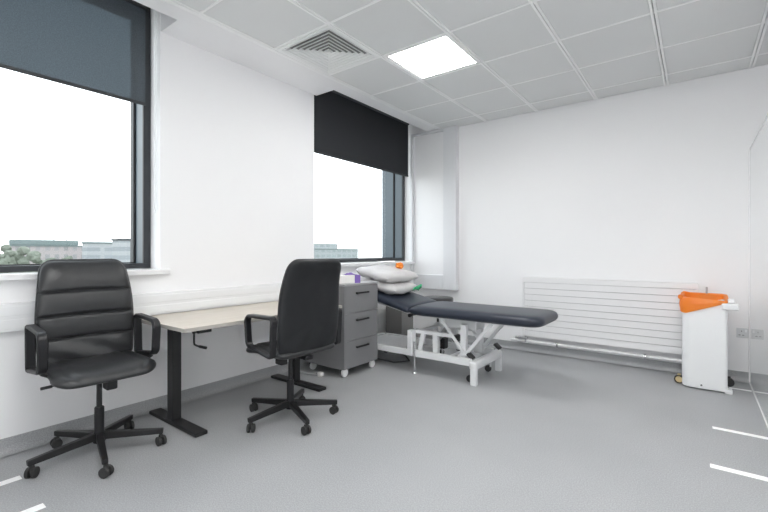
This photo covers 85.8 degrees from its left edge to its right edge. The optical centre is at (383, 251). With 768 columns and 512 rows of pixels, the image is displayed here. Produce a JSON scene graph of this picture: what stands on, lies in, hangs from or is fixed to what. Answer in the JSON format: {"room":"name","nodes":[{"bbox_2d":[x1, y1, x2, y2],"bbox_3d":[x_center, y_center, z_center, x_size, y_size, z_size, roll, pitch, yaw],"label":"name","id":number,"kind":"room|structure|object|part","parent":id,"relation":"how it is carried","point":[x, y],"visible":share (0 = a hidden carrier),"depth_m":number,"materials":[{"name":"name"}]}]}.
{"room":"examination room","nodes":[
{"label":"examination room","id":0,"kind":"room"},
{"bbox_2d":[0,9,413,438],"bbox_3d":[-1.683,-0.400,3.230,0.320,3.100,6.925,0,0,37],"label":"wall","id":1,"kind":"structure","parent":0,"point":[235,141],"depth_m":3.32,"materials":[{"name":"paint"}]},
{"bbox_2d":[0,7,170,280],"bbox_3d":[-2.334,-0.844,2.373,0.415,2.012,1.987,0,0,37],"label":"window","id":2,"kind":"structure","parent":1,"relation":"in","point":[140,115],"depth_m":3.10,"materials":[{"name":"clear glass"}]},
{"bbox_2d":[0,0,156,212],"bbox_3d":[-2.245,-1.053,2.334,0.060,1.530,1.817,0,0,37],"label":"roller blind","id":3,"kind":"object","parent":2,"relation":"attached to","point":[97,46],"visible":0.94,"depth_m":2.71,"materials":[{"name":"grey fabric"}]},
{"bbox_3d":[-1.680,-1.029,3.034,0.004,1.482,0.017,0,0,37],"label":"chain","id":4,"kind":"part","parent":3,"relation":"part of","materials":[{"name":"white plastic"}]},
{"bbox_3d":[-2.250,0.143,2.310,0.205,0.037,1.987,0,0,37],"label":"sill","id":5,"kind":"part","parent":2,"relation":"part of","materials":[{"name":"white paint"}]},
{"bbox_2d":[0,277,413,332],"bbox_3d":[-1.551,0.370,3.093,0.053,0.160,6.445,0,0,37],"label":"cable trunking","id":6,"kind":"object","parent":1,"relation":"attached to","point":[15,316],"visible":0.38,"depth_m":3.09,"materials":[{"name":"white plastic"}]},
{"bbox_2d":[0,328,413,457],"bbox_3d":[-1.537,1.103,3.120,0.045,0.092,6.525,0,0,37],"label":"baseboard","id":7,"kind":"structure","parent":1,"relation":"attached to","point":[11,445],"depth_m":2.88,"materials":[{"name":"grey plastic"}]},
{"bbox_2d":[336,170,414,266],"bbox_3d":[-0.356,-0.844,5.106,0.555,2.012,1.932,0,0,37],"label":"window","id":8,"kind":"structure","parent":1,"relation":"in","point":[393,185],"depth_m":5.85,"materials":[{"name":"clear glass"}]},
{"bbox_2d":[314,90,410,230],"bbox_3d":[-0.202,-1.053,5.037,0.060,1.530,1.854,0,0,37],"label":"roller blind","id":9,"kind":"object","parent":8,"relation":"attached to","point":[346,128],"visible":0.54,"depth_m":4.93,"materials":[{"name":"black fabric"}]},
{"bbox_3d":[0.374,-1.029,5.753,0.004,1.482,0.017,0,0,37],"label":"chain","id":10,"kind":"part","parent":9,"relation":"part of","materials":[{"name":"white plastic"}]},
{"bbox_3d":[-0.217,0.143,5.000,0.205,0.037,1.932,0,0,37],"label":"sill","id":11,"kind":"part","parent":8,"relation":"part of","materials":[{"name":"white paint"}]},
{"bbox_2d":[0,336,767,511],"bbox_3d":[0.212,1.210,1.798,5.430,0.120,6.925,0,0,37],"label":"floor","id":12,"kind":"structure","parent":0,"point":[541,432],"depth_m":2.38,"materials":[{"name":"grey plastic"}]},
{"bbox_2d":[0,475,21,485],"bbox_3d":[-2.114,1.149,1.764,0.050,0.002,0.865,0,0,37],"label":"tape","id":13,"kind":"object","parent":12,"relation":"on","point":[16,478],"visible":1,"depth_m":2.08,"materials":[{"name":"white plastic"}]},
{"bbox_2d":[21,503,45,511],"bbox_3d":[-1.802,1.149,1.529,0.050,0.002,0.867,0,0,37],"label":"tape","id":14,"kind":"object","parent":12,"relation":"on","point":[40,506],"visible":1,"depth_m":1.85,"materials":[{"name":"white plastic"}]},
{"bbox_2d":[24,259,166,478],"bbox_3d":[-1.628,0.596,2.332,0.670,1.107,0.636,0,0,40],"label":"office chair","id":15,"kind":"object","parent":12,"relation":"on","point":[80,335],"visible":1,"depth_m":2.40,"materials":[{"name":"black leather"}]},
{"bbox_3d":[-1.839,0.528,2.183,0.323,0.262,0.046,0,0,40],"label":"armrest","id":16,"kind":"part","parent":15,"relation":"part of","materials":[{"name":"black plastic"}]},
{"bbox_3d":[-1.701,0.700,2.210,0.024,0.017,0.231,0,0,26],"label":"lever","id":17,"kind":"part","parent":15,"relation":"part of","materials":[{"name":"black plastic"}]},
{"bbox_3d":[-1.719,1.054,2.208,0.036,0.058,0.302,0,0,33],"label":"leg","id":18,"kind":"part","parent":15,"relation":"part of","materials":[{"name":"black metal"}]},
{"bbox_3d":[-1.792,1.054,2.400,0.302,0.058,0.036,0,0,15],"label":"leg","id":19,"kind":"part","parent":15,"relation":"part of","materials":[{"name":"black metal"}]},
{"bbox_3d":[-1.805,0.357,2.508,0.166,0.618,0.489,0,0,40],"label":"backrest","id":20,"kind":"part","parent":15,"relation":"part of","materials":[{"name":"black leather"}]},
{"bbox_3d":[-1.627,0.657,2.358,0.460,0.080,0.499,0,0,40],"label":"seat","id":21,"kind":"part","parent":15,"relation":"part of","materials":[{"name":"black leather"}]},
{"bbox_3d":[-1.514,1.054,2.219,0.036,0.058,0.302,0,0,-39],"label":"leg","id":22,"kind":"part","parent":15,"relation":"part of","materials":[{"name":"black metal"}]},
{"bbox_3d":[-1.632,1.054,2.529,0.036,0.058,0.302,0,0,-3],"label":"leg","id":23,"kind":"part","parent":15,"relation":"part of","materials":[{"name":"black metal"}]},
{"bbox_3d":[-1.460,1.054,2.417,0.302,0.058,0.036,0,0,-21],"label":"leg","id":24,"kind":"part","parent":15,"relation":"part of","materials":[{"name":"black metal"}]},
{"bbox_3d":[-1.491,0.528,2.597,0.323,0.262,0.046,0,0,40],"label":"armrest","id":25,"kind":"part","parent":15,"relation":"part of","materials":[{"name":"black plastic"}]},
{"bbox_2d":[142,301,341,437],"bbox_3d":[-1.031,0.800,3.156,0.740,0.700,1.353,0,0,37],"label":"desk","id":26,"kind":"object","parent":12,"relation":"on","point":[198,321],"visible":0.7,"depth_m":2.77,"materials":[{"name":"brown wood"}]},
{"bbox_3d":[-1.417,0.810,2.790,0.075,0.631,0.060,0,0,37],"label":"leg","id":27,"kind":"part","parent":26,"relation":"part of","materials":[{"name":"metal"}]},
{"bbox_3d":[-1.118,0.531,2.504,0.096,0.114,0.022,0,0,11],"label":"crank handle","id":28,"kind":"part","parent":26,"relation":"part of","materials":[{"name":"black metal"}]},
{"bbox_3d":[-0.784,0.810,3.628,0.075,0.631,0.060,0,0,37],"label":"leg","id":29,"kind":"part","parent":26,"relation":"part of","materials":[{"name":"metal"}]},
{"bbox_2d":[244,258,341,434],"bbox_3d":[-0.666,0.596,2.847,0.648,1.107,0.630,0,0,42],"label":"office chair","id":30,"kind":"object","parent":12,"relation":"on","point":[308,321],"visible":1,"depth_m":2.67,"materials":[{"name":"black leather"}]},
{"bbox_3d":[-0.787,0.528,2.624,0.323,0.262,0.046,0,0,42],"label":"armrest","id":31,"kind":"part","parent":30,"relation":"part of","materials":[{"name":"black plastic"}]},
{"bbox_3d":[-0.761,1.054,2.728,0.036,0.058,0.302,0,0,40],"label":"leg","id":32,"kind":"part","parent":30,"relation":"part of","materials":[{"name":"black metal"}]},
{"bbox_3d":[-0.811,1.054,2.927,0.302,0.058,0.036,0,0,22],"label":"leg","id":33,"kind":"part","parent":30,"relation":"part of","materials":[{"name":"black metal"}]},
{"bbox_3d":[-0.645,0.657,2.858,0.460,0.080,0.499,0,0,42],"label":"seat","id":34,"kind":"part","parent":30,"relation":"part of","materials":[{"name":"black leather"}]},
{"bbox_3d":[-0.636,1.054,3.036,0.036,0.058,0.302,0,0,4],"label":"leg","id":35,"kind":"part","parent":30,"relation":"part of","materials":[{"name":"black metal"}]},
{"bbox_3d":[-0.556,1.054,2.713,0.036,0.058,0.302,0,0,-32],"label":"leg","id":36,"kind":"part","parent":30,"relation":"part of","materials":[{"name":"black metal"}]},
{"bbox_3d":[-0.471,0.357,2.704,0.166,0.618,0.489,0,0,42],"label":"backrest","id":37,"kind":"part","parent":30,"relation":"part of","materials":[{"name":"black leather"}]},
{"bbox_3d":[-0.479,1.054,2.904,0.302,0.058,0.036,0,0,-14],"label":"leg","id":38,"kind":"part","parent":30,"relation":"part of","materials":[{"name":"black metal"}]},
{"bbox_3d":[-0.429,0.528,3.028,0.323,0.262,0.046,0,0,42],"label":"armrest","id":39,"kind":"part","parent":30,"relation":"part of","materials":[{"name":"black plastic"}]},
{"bbox_2d":[300,370,323,376],"bbox_3d":[-0.722,1.000,3.832,0.331,0.300,0.059,0,0,6],"label":"power cable","id":40,"kind":"object","parent":12,"relation":"on","point":[319,374],"visible":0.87,"depth_m":3.81,"materials":[{"name":"white plastic"}]},
{"bbox_2d":[305,280,377,376],"bbox_3d":[-0.411,0.722,4.085,0.549,0.856,0.498,0,0,37],"label":"drawer unit","id":41,"kind":"object","parent":12,"relation":"on","point":[358,345],"visible":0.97,"depth_m":3.88,"materials":[{"name":"grey plastic"}]},
{"bbox_2d":[339,272,359,283],"bbox_3d":[-0.358,0.244,3.929,0.240,0.100,0.121,0,0,-31],"label":"glove box","id":42,"kind":"object","parent":41,"relation":"on","point":[349,277],"visible":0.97,"depth_m":3.89,"materials":[{"name":"white cardboard"}]},
{"bbox_3d":[-0.281,0.256,3.975,0.060,0.076,0.121,0,0,-31],"label":"panel","id":43,"kind":"part","parent":42,"relation":"part of","materials":[{"name":"purple cardboard"}]},
{"bbox_3d":[-0.213,0.440,3.944,0.019,0.248,0.470,0,0,37],"label":"drawer","id":44,"kind":"part","parent":41,"relation":"part of","materials":[{"name":"grey metal"}]},
{"bbox_3d":[-0.213,0.693,3.944,0.019,0.249,0.470,0,0,37],"label":"drawer","id":45,"kind":"part","parent":41,"relation":"part of","materials":[{"name":"grey metal"}]},
{"bbox_3d":[-0.213,0.946,3.944,0.019,0.249,0.470,0,0,37],"label":"drawer","id":46,"kind":"part","parent":41,"relation":"part of","materials":[{"name":"grey metal"}]},
{"bbox_2d":[386,306,412,334],"bbox_3d":[0.196,0.897,5.160,0.250,0.505,0.270,0,0,37],"label":"storage box","id":47,"kind":"object","parent":12,"relation":"on","point":[397,322],"visible":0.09,"depth_m":5.06,"materials":[{"name":"grey plastic"}]},
{"bbox_2d":[425,295,459,352],"bbox_3d":[0.640,0.836,4.889,0.485,0.625,0.489,0,0,37],"label":"stool","id":48,"kind":"object","parent":12,"relation":"on","point":[434,297],"visible":0.16,"depth_m":4.77,"materials":[{"name":"black leather"}]},
{"bbox_3d":[0.635,0.559,4.872,0.364,0.071,0.364,0,0,37],"label":"seat","id":49,"kind":"part","parent":48,"relation":"part of","materials":[{"name":"black leather"}]},
{"bbox_2d":[378,290,557,385],"bbox_3d":[0.618,0.757,4.014,1.945,0.785,0.620,0,0,37],"label":"couch","id":50,"kind":"object","parent":12,"relation":"on","point":[464,317],"visible":0.8,"depth_m":3.83,"materials":[{"name":"black leather"}]},
{"bbox_2d":[363,278,415,293],"bbox_3d":[0.069,0.358,4.429,0.444,0.163,0.520,0,0,33],"label":"pillow","id":51,"kind":"object","parent":50,"relation":"on","point":[399,287],"visible":0.59,"depth_m":4.22,"materials":[{"name":"white fabric"}]},
{"bbox_2d":[356,265,417,282],"bbox_3d":[0.035,0.234,4.467,0.484,0.183,0.540,0,0,43],"label":"pillow","id":52,"kind":"object","parent":51,"relation":"on","point":[381,273],"visible":1,"depth_m":4.30,"materials":[{"name":"white fabric"}]},
{"bbox_2d":[396,262,403,268],"bbox_3d":[0.169,0.152,4.567,0.093,0.081,0.101,0,0,37],"label":"bag","id":53,"kind":"object","parent":52,"relation":"on","point":[400,265],"visible":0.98,"depth_m":4.54,"materials":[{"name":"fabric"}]},
{"bbox_3d":[0.086,1.096,4.473,0.470,0.105,0.513,0,0,37],"label":"power cord","id":54,"kind":"part","parent":50,"relation":"part of","materials":[{"name":"black plastic"}]},
{"bbox_2d":[378,290,436,312],"bbox_3d":[0.147,0.477,4.363,0.651,0.225,0.610,0,0,37],"label":"cushion","id":55,"kind":"object","parent":50,"relation":"on","point":[401,302],"depth_m":4.13,"materials":[{"name":"leather"}]},
{"bbox_3d":[0.290,1.000,3.917,0.048,0.300,0.048,0,0,37],"label":"steady leg","id":56,"kind":"part","parent":50,"relation":"part of","materials":[{"name":"silver metal"}]},
{"bbox_2d":[413,284,421,290],"bbox_3d":[0.334,0.377,4.440,0.162,0.072,0.112,0,0,27],"label":"strap","id":57,"kind":"object","parent":50,"relation":"on","point":[418,287],"visible":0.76,"depth_m":4.39,"materials":[{"name":"green fabric"}]},
{"bbox_3d":[0.364,0.850,3.949,0.082,0.188,0.030,0,0,37],"label":"lift arm","id":58,"kind":"part","parent":50,"relation":"part of","materials":[{"name":"white metal"}]},
{"bbox_3d":[0.488,0.855,3.868,0.055,0.191,0.050,0,0,37],"label":"lift arm","id":59,"kind":"part","parent":50,"relation":"part of","materials":[{"name":"white metal"}]},
{"bbox_3d":[0.373,0.962,4.193,1.340,0.060,0.534,0,0,37],"label":"frame","id":60,"kind":"part","parent":50,"relation":"part of","materials":[{"name":"white metal"}]},
{"bbox_3d":[0.597,0.902,4.099,0.050,0.105,0.080,0,0,37],"label":"motor","id":61,"kind":"part","parent":50,"relation":"part of","materials":[{"name":"black plastic"}]},
{"bbox_3d":[0.593,0.761,4.027,0.390,0.033,0.436,0,0,37],"label":"frame","id":62,"kind":"part","parent":50,"relation":"part of","materials":[{"name":"white metal"}]},
{"bbox_3d":[0.717,0.855,4.171,0.055,0.191,0.050,0,0,37],"label":"lift arm","id":63,"kind":"part","parent":50,"relation":"part of","materials":[{"name":"white metal"}]},
{"bbox_3d":[0.848,0.602,3.834,0.970,0.027,0.420,0,0,37],"label":"frame","id":64,"kind":"part","parent":50,"relation":"part of","materials":[{"name":"white metal"}]},
{"bbox_3d":[0.776,1.067,3.560,0.055,0.165,0.046,0,0,37],"label":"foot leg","id":65,"kind":"part","parent":50,"relation":"part of","materials":[{"name":"white metal"}]},
{"bbox_2d":[409,301,557,327],"bbox_3d":[0.902,0.555,3.793,1.225,0.101,0.610,0,0,37],"label":"cushion","id":66,"kind":"object","parent":50,"relation":"on","point":[470,312],"depth_m":3.57,"materials":[{"name":"leather"}]},
{"bbox_3d":[1.110,1.067,4.002,0.055,0.165,0.046,0,0,37],"label":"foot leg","id":67,"kind":"part","parent":50,"relation":"part of","materials":[{"name":"white metal"}]},
{"bbox_2d":[674,287,738,394],"bbox_3d":[2.755,0.730,3.546,0.430,0.840,0.348,0,0,37],"label":"waste bin","id":68,"kind":"object","parent":12,"relation":"on","point":[704,315],"visible":1,"depth_m":3.44,"materials":[{"name":"white plastic"}]},
{"bbox_2d":[710,464,767,481],"bbox_3d":[1.878,1.149,2.132,0.306,0.002,0.050,0,0,37],"label":"tape","id":69,"kind":"object","parent":12,"relation":"on","point":[747,474],"visible":1,"depth_m":2.15,"materials":[{"name":"white plastic"}]},
{"bbox_2d":[712,426,767,439],"bbox_3d":[2.264,1.149,2.622,0.281,0.002,0.043,0,0,37],"label":"tape","id":70,"kind":"object","parent":12,"relation":"on","point":[713,427],"visible":1,"depth_m":2.63,"materials":[{"name":"white plastic"}]},
{"bbox_2d":[134,0,767,130],"bbox_3d":[0.217,-1.788,1.795,5.082,0.363,6.525,0,0,37],"label":"ceiling","id":71,"kind":"structure","parent":0,"point":[531,55],"depth_m":3.15,"materials":[{"name":"paint"}]},
{"bbox_2d":[277,25,378,74],"bbox_3d":[-0.447,-1.638,3.337,0.584,0.064,0.584,0,0,37],"label":"ceiling vent","id":72,"kind":"object","parent":71,"relation":"in","point":[327,61],"visible":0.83,"depth_m":3.36,"materials":[{"name":"white metal"}]},
{"bbox_2d":[385,34,478,79],"bbox_3d":[0.410,-1.622,3.457,0.584,0.024,0.584,0,0,37],"label":"recessed light","id":73,"kind":"object","parent":71,"relation":"in","point":[442,54],"visible":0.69,"depth_m":3.44,"materials":[{"name":"white plastic"}]},
{"bbox_2d":[405,64,767,371],"bbox_3d":[2.231,-0.400,4.487,5.050,3.100,0.200,0,0,37],"label":"wall","id":74,"kind":"structure","parent":0,"point":[650,184],"depth_m":4.26,"materials":[{"name":"paint"}]},
{"bbox_2d":[411,126,458,289],"bbox_3d":[0.665,-0.560,5.492,0.690,2.100,0.085,0,0,37],"label":"wall panel","id":75,"kind":"object","parent":74,"relation":"attached to","point":[434,153],"visible":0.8,"depth_m":5.49,"materials":[{"name":"white paint"}]},
{"bbox_2d":[416,328,748,383],"bbox_3d":[1.812,1.103,4.651,3.453,0.092,0.045,0,0,37],"label":"baseboard","id":76,"kind":"structure","parent":74,"relation":"attached to","point":[737,376],"depth_m":4.33,"materials":[{"name":"grey plastic"}]},
{"bbox_2d":[511,336,681,362],"bbox_3d":[2.191,1.003,4.335,1.730,0.083,0.080,0,0,37],"label":"pipe","id":77,"kind":"object","parent":74,"relation":"attached to","point":[517,338],"visible":0.97,"depth_m":4.30,"materials":[{"name":"silver metal"}]},
{"bbox_2d":[522,277,698,354],"bbox_3d":[2.255,0.625,4.287,1.610,0.670,0.089,0,0,37],"label":"radiator","id":78,"kind":"object","parent":74,"relation":"attached to","point":[641,315],"visible":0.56,"depth_m":4.20,"materials":[{"name":"white metal"}]},
{"bbox_3d":[1.612,0.652,4.754,0.020,0.615,0.060,0,0,37],"label":"panel","id":79,"kind":"part","parent":78,"relation":"part of","materials":[{"name":"white metal"}]},
{"bbox_2d":[522,277,698,289],"bbox_3d":[2.246,0.317,4.275,1.610,0.053,0.060,0,0,37],"label":"grille","id":80,"kind":"object","parent":78,"relation":"attached to","point":[612,284],"depth_m":4.20,"materials":[{"name":"white metal"}]},
{"bbox_2d":[736,328,748,337],"bbox_3d":[3.165,0.715,3.648,0.082,0.086,0.012,0,0,37],"label":"wall socket","id":81,"kind":"object","parent":74,"relation":"attached to","point":[740,332],"visible":1,"depth_m":3.65,"materials":[{"name":"white plastic"}]},
{"bbox_2d":[750,116,767,423],"bbox_3d":[1.400,0.121,1.206,0.030,2.033,6.013,0,0,37],"label":"wall","id":82,"kind":"structure","parent":0,"point":[758,151],"depth_m":3.11,"materials":[{"name":"white paint"}]},
{"bbox_2d":[749,114,767,428],"bbox_3d":[1.403,0.124,1.212,0.042,2.052,6.025,0,0,37],"label":"trim","id":83,"kind":"structure","parent":82,"relation":"attached to","point":[767,114],"depth_m":3.61,"materials":[{"name":"white paint"}]},
{"label":"outside","id":84,"kind":"structure","parent":0,"visible":0},
{"bbox_3d":[-104.999,12.650,217.214,410.550,1.000,620.000,0,0,37],"label":"ground","id":85,"kind":"structure","parent":84,"visible":0},
{"bbox_2d":[0,251,15,272],"bbox_3d":[-48.347,5.983,52.140,2.955,12.334,2.875,0,0,37],"label":"tree","id":86,"kind":"object","parent":85,"relation":"on","point":[4,259],"visible":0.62,"depth_m":51.93,"materials":[{"name":"green plant"}]},
{"bbox_2d":[0,244,29,272],"bbox_3d":[-68.510,5.336,75.383,5.663,13.627,5.922,0,0,37],"label":"tree","id":87,"kind":"object","parent":85,"relation":"on","point":[20,258],"visible":0.29,"depth_m":75.08,"materials":[{"name":"green plant"}]},
{"bbox_2d":[26,251,55,271],"bbox_3d":[-52.317,5.983,63.619,4.167,12.335,4.544,0,0,37],"label":"tree","id":88,"kind":"object","parent":85,"relation":"on","point":[33,256],"visible":0.09,"depth_m":61.73,"materials":[{"name":"green plant"}]},
{"bbox_2d":[9,228,81,263],"bbox_3d":[-98.474,2.522,121.806,4.400,19.256,18.181,0,0,37],"label":"building","id":89,"kind":"structure","parent":85,"relation":"on","point":[58,249],"depth_m":120.70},
{"bbox_2d":[81,242,111,258],"bbox_3d":[-66.597,4.913,96.814,3.400,14.474,6.471,0,0,37],"label":"building","id":90,"kind":"structure","parent":85,"relation":"on","point":[90,250],"depth_m":95.12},
{"bbox_2d":[111,238,140,268],"bbox_3d":[-51.293,4.745,83.893,3.400,14.810,6.232,0,0,37],"label":"building","id":91,"kind":"structure","parent":85,"relation":"on","point":[120,246],"depth_m":81.50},
{"bbox_2d":[314,243,358,262],"bbox_3d":[-25.139,4.217,185.682,4.400,15.866,36.934,0,0,37],"label":"building","id":92,"kind":"structure","parent":85,"relation":"on","point":[321,251],"depth_m":185.10,"materials":[{"name":"grey concrete"}]}
]}

